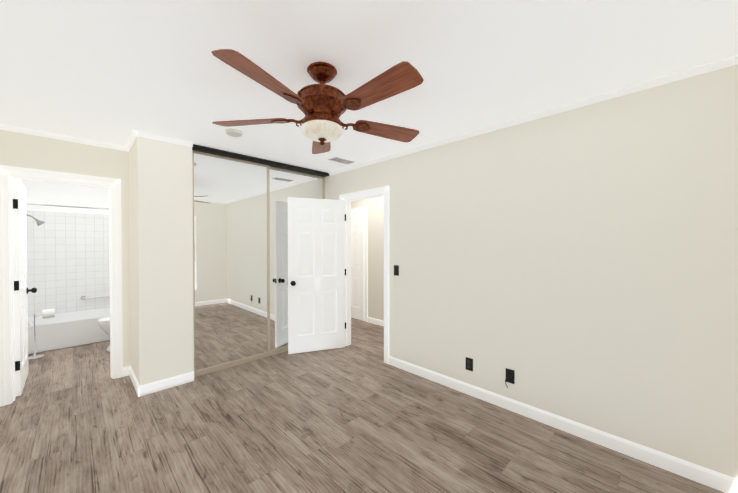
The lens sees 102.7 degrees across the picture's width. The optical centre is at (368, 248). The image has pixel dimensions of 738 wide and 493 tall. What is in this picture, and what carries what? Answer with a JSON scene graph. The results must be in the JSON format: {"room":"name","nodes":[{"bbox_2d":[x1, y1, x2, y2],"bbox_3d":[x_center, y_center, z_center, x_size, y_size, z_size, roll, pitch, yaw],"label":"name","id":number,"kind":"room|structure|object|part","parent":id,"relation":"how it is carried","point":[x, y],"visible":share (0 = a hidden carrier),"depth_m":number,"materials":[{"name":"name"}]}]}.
{"room":"empty bedroom","nodes":[
{"label":"empty bedroom","id":0,"kind":"room"},
{"bbox_2d":[0,129,130,366],"bbox_3d":[-2.175,0.140,3.663,3.145,2.440,0.120,-1,1,-45],"label":"wall","id":1,"kind":"structure","parent":0,"point":[22,150],"depth_m":2.93,"materials":[{"name":"beige paint"}]},
{"bbox_2d":[12,179,36,396],"bbox_3d":[-3.469,0.361,2.941,0.678,1.998,0.181,1,1,45],"label":"bathroom door","id":2,"kind":"structure","parent":1,"relation":"in","point":[21,290],"depth_m":2.76,"materials":[{"name":"white wood"}]},
{"bbox_2d":[0,165,122,406],"bbox_3d":[-2.965,0.324,2.882,0.832,2.091,0.156,-1,1,-45],"label":"door frame","id":3,"kind":"structure","parent":1,"relation":"attached to","point":[7,348],"depth_m":2.65,"materials":[{"name":"white wood"}]},
{"bbox_2d":[0,124,127,150],"bbox_3d":[-2.901,-1.052,2.819,0.945,0.037,0.037,-1,1,-45],"label":"crown molding","id":4,"kind":"structure","parent":1,"relation":"attached to","point":[51,135],"depth_m":2.79,"materials":[{"name":"white wood"}]},
{"bbox_2d":[123,366,129,376],"bbox_3d":[-2.597,1.319,3.164,0.065,0.095,0.013,-1,1,-45],"label":"baseboard","id":5,"kind":"structure","parent":1,"relation":"attached to","point":[125,371],"depth_m":3.16,"materials":[{"name":"white wood"}]},
{"bbox_2d":[125,130,137,151],"bbox_3d":[-2.353,-1.053,2.912,0.037,0.037,0.677,-1,1,-45],"label":"crown molding","id":6,"kind":"structure","parent":1,"relation":"attached to","point":[130,142],"depth_m":2.88,"materials":[{"name":"white wood"}]},
{"bbox_2d":[23,180,109,316],"bbox_3d":[-4.466,0.128,4.786,1.475,2.440,0.120,-1,1,-45],"label":"wall","id":7,"kind":"structure","parent":0,"point":[67,258],"depth_m":4.53,"materials":[{"name":"tile"}]},
{"bbox_2d":[81,295,109,299],"bbox_3d":[-4.310,0.782,4.817,0.560,0.058,0.062,-1,1,-45],"label":"grab rail","id":8,"kind":"object","parent":7,"relation":"attached to","point":[83,297],"visible":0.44,"depth_m":4.70,"materials":[{"name":"silver metal"}]},
{"bbox_2d":[129,366,139,395],"bbox_3d":[-2.353,1.321,2.956,0.013,0.095,0.653,-1,1,-45],"label":"baseboard","id":9,"kind":"structure","parent":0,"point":[133,379],"depth_m":2.92,"materials":[{"name":"white wood"}]},
{"bbox_2d":[0,318,723,492],"bbox_3d":[-0.952,1.415,3.286,4.900,0.100,7.700,-1,1,-45],"label":"floor","id":10,"kind":"structure","parent":0,"point":[358,415],"depth_m":2.15,"materials":[{"name":"brown wood"}]},
{"bbox_2d":[28,309,54,359],"bbox_3d":[-4.123,1.067,3.699,0.265,0.586,0.170,-1,1,-45],"label":"toilet paper stand","id":11,"kind":"object","parent":10,"relation":"on","point":[48,313],"visible":0.9,"depth_m":3.67,"materials":[{"name":"silver metal"}]},
{"bbox_2d":[28,308,109,353],"bbox_3d":[-4.154,1.169,4.483,1.463,0.364,0.754,-1,1,-45],"label":"bathtub","id":12,"kind":"object","parent":10,"relation":"on","point":[67,330],"visible":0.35,"depth_m":4.08,"materials":[{"name":"white ceramic"}]},
{"bbox_2d":[98,316,109,351],"bbox_3d":[-3.259,0.958,4.090,0.740,0.795,0.460,-1,1,-45],"label":"toilet","id":13,"kind":"object","parent":10,"relation":"on","point":[104,323],"visible":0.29,"depth_m":3.81,"materials":[{"name":"white ceramic"}]},
{"bbox_2d":[129,136,193,385],"bbox_3d":[-2.195,0.147,3.108,0.445,2.440,0.640,-1,1,-45],"label":"wall pier","id":14,"kind":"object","parent":10,"relation":"on","point":[161,254],"visible":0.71,"depth_m":2.87,"materials":[{"name":"beige paint"}]},
{"bbox_2d":[132,130,192,146],"bbox_3d":[-1.970,-1.052,2.841,0.482,0.037,0.037,-1,1,-45],"label":"crown molding","id":15,"kind":"structure","parent":14,"relation":"attached to","point":[163,138],"depth_m":2.83,"materials":[{"name":"white wood"}]},
{"bbox_2d":[138,371,193,396],"bbox_3d":[-1.970,1.322,2.885,0.458,0.095,0.013,-1,1,-45],"label":"baseboard","id":16,"kind":"structure","parent":14,"relation":"attached to","point":[156,386],"depth_m":2.87,"materials":[{"name":"white wood"}]},
{"bbox_2d":[192,150,269,374],"bbox_3d":[-1.567,0.151,3.417,0.872,2.380,0.024,-1,1,-45],"label":"mirror door","id":17,"kind":"structure","parent":10,"relation":"on","point":[231,260],"depth_m":3.38,"materials":[{"name":"beige mirror"}]},
{"bbox_2d":[194,348,287,376],"bbox_3d":[-1.269,1.348,3.751,1.755,0.022,0.074,-1,1,-45],"label":"track rail","id":18,"kind":"object","parent":10,"relation":"on","point":[243,362],"visible":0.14,"depth_m":3.49,"materials":[{"name":"beige metal"}]},
{"bbox_2d":[269,166,324,352],"bbox_3d":[-0.980,0.144,4.045,0.899,2.380,0.024,-1,1,-45],"label":"mirror door","id":19,"kind":"structure","parent":10,"relation":"on","point":[285,184],"depth_m":3.87,"materials":[{"name":"beige mirror"}]},
{"bbox_2d":[351,196,383,320],"bbox_3d":[0.427,0.125,4.991,0.120,2.440,4.600,-1,1,-45],"label":"wall","id":20,"kind":"structure","parent":0,"point":[375,206],"depth_m":5.22,"materials":[{"name":"beige paint"}]},
{"bbox_2d":[351,212,363,320],"bbox_3d":[-0.353,0.330,5.687,0.181,1.998,0.757,-1,1,-45],"label":"hall door","id":21,"kind":"structure","parent":20,"relation":"in","point":[357,265],"depth_m":5.53,"materials":[{"name":"white wood"}]},
{"bbox_2d":[351,207,367,321],"bbox_3d":[-0.312,0.291,5.725,0.138,2.091,0.922,-1,1,-45],"label":"door frame","id":22,"kind":"structure","parent":20,"relation":"attached to","point":[362,209],"depth_m":5.37,"materials":[{"name":"white wood"}]},
{"bbox_2d":[367,317,383,325],"bbox_3d":[0.987,1.305,4.346,0.013,0.095,2.875,-1,1,-45],"label":"baseboard","id":23,"kind":"structure","parent":20,"relation":"attached to","point":[375,321],"depth_m":5.21,"materials":[{"name":"white wood"}]},
{"bbox_2d":[0,0,737,172],"bbox_3d":[-0.952,-1.125,3.257,4.900,0.100,7.700,-1,1,-45],"label":"ceiling","id":24,"kind":"structure","parent":0,"point":[115,72],"depth_m":1.64,"materials":[{"name":"white paint"}]},
{"bbox_2d":[226,128,242,136],"bbox_3d":[-1.232,-1.049,2.695,0.144,0.040,0.144,-1,1,-45],"label":"smoke detector","id":25,"kind":"object","parent":24,"relation":"attached to","point":[232,132],"visible":1,"depth_m":2.66,"materials":[{"name":"white plastic"}]},
{"bbox_2d":[192,144,329,176],"bbox_3d":[-1.242,-1.059,3.695,1.753,0.041,0.170,-1,1,-45],"label":"valance","id":26,"kind":"object","parent":24,"relation":"attached to","point":[199,148],"visible":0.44,"depth_m":3.52,"materials":[{"name":"black metal"}]},
{"bbox_2d":[211,49,423,153],"bbox_3d":[-0.244,-0.836,1.727,1.322,0.444,1.270,-1,1,-45],"label":"fan","id":27,"kind":"object","parent":24,"relation":"hanging from","point":[323,106],"visible":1,"depth_m":1.64,"materials":[{"name":"brown wood"}]},
{"label":"blade","id":28,"kind":"part","parent":27,"relation":"part of","materials":[{"name":"brown wood"}]},
{"bbox_3d":[-0.476,-0.774,1.358,0.152,0.006,0.470,15,7,25],"label":"blade","id":29,"kind":"part","parent":27,"relation":"part of","materials":[{"name":"brown wood"}]},
{"label":"blade","id":30,"kind":"part","parent":27,"relation":"part of","materials":[{"name":"brown wood"}]},
{"bbox_3d":[-0.279,-0.689,1.760,0.248,0.071,0.248,-1,1,-45],"label":"glass","id":31,"kind":"part","parent":27,"relation":"part of","materials":[{"name":"beige glass"}]},
{"bbox_3d":[0.042,-0.775,1.448,0.470,0.006,0.152,1,-12,44],"label":"blade","id":32,"kind":"part","parent":27,"relation":"part of","materials":[{"name":"brown wood"}]},
{"bbox_3d":[0.117,-0.780,1.968,0.470,0.006,0.152,0,-12,-28],"label":"blade","id":33,"kind":"part","parent":27,"relation":"part of","materials":[{"name":"brown wood"}]},
{"bbox_2d":[328,157,354,164],"bbox_3d":[-0.333,-1.075,3.635,0.300,0.010,0.150,-1,1,-45],"label":"ceiling vent","id":34,"kind":"object","parent":24,"relation":"in","point":[340,160],"visible":1,"depth_m":3.61,"materials":[{"name":"white metal"}]},
{"bbox_2d":[325,64,737,478],"bbox_3d":[0.163,0.141,3.624,0.120,2.440,6.170,-1,1,-45],"label":"wall","id":35,"kind":"structure","parent":0,"point":[579,265],"depth_m":2.10,"materials":[{"name":"beige paint"}]},
{"bbox_2d":[288,197,344,353],"bbox_3d":[-0.682,0.351,3.894,0.758,1.998,0.181,0,1,-21],"label":"bedroom door","id":36,"kind":"structure","parent":35,"relation":"in","point":[316,274],"depth_m":3.87,"materials":[{"name":"white wood"}]},
{"bbox_2d":[339,186,388,363],"bbox_3d":[-0.037,0.313,3.829,0.156,2.091,0.902,-1,1,-45],"label":"door frame","id":37,"kind":"structure","parent":35,"relation":"attached to","point":[348,198],"depth_m":3.75,"materials":[{"name":"white wood"}]},
{"bbox_2d":[394,265,398,275],"bbox_3d":[0.312,0.253,3.383,0.010,0.116,0.072,-1,1,-45],"label":"light switch","id":38,"kind":"object","parent":35,"relation":"attached to","point":[396,269],"visible":1,"depth_m":3.37,"materials":[{"name":"black plastic"}]},
{"bbox_2d":[466,357,472,370],"bbox_3d":[0.938,1.086,2.763,0.009,0.116,0.072,-1,1,-45],"label":"electrical outlet","id":39,"kind":"object","parent":35,"relation":"attached to","point":[469,363],"visible":1,"depth_m":2.76,"materials":[{"name":"black plastic"}]},
{"bbox_2d":[505,368,514,387],"bbox_3d":[1.185,1.109,2.493,0.039,0.165,0.072,-1,1,-45],"label":"outlet","id":40,"kind":"object","parent":35,"relation":"attached to","point":[510,375],"visible":1,"depth_m":2.50,"materials":[{"name":"black plastic"}]},
{"bbox_2d":[328,55,737,174],"bbox_3d":[0.805,-1.052,2.853,0.037,0.037,3.950,-1,1,-45],"label":"crown molding","id":41,"kind":"structure","parent":35,"relation":"attached to","point":[701,69],"depth_m":2.14,"materials":[{"name":"white wood"}]},
{"bbox_2d":[389,356,737,492],"bbox_3d":[1.220,1.326,2.478,0.013,0.095,2.795,-1,1,-45],"label":"baseboard","id":42,"kind":"structure","parent":35,"relation":"attached to","point":[704,476],"depth_m":2.10,"materials":[{"name":"white wood"}]},
{"bbox_3d":[-4.139,0.143,3.412,0.004,2.440,2.290,-1,1,-45],"label":"wall","id":43,"kind":"structure","parent":0,"visible":0},
{"bbox_2d":[26,214,44,225],"bbox_3d":[-4.594,-0.388,4.032,0.232,0.168,0.089,-1,1,-45],"label":"shower head","id":44,"kind":"object","parent":43,"relation":"attached to","point":[39,222],"visible":0.73,"depth_m":4.05},
{"bbox_2d":[26,203,108,209],"bbox_3d":[-3.923,-0.576,4.231,1.467,0.050,0.049,-1,1,-45],"label":"curtain rod","id":45,"kind":"object","parent":43,"relation":"attached to","point":[66,206],"depth_m":4.01,"materials":[{"name":"silver metal"}]}
]}

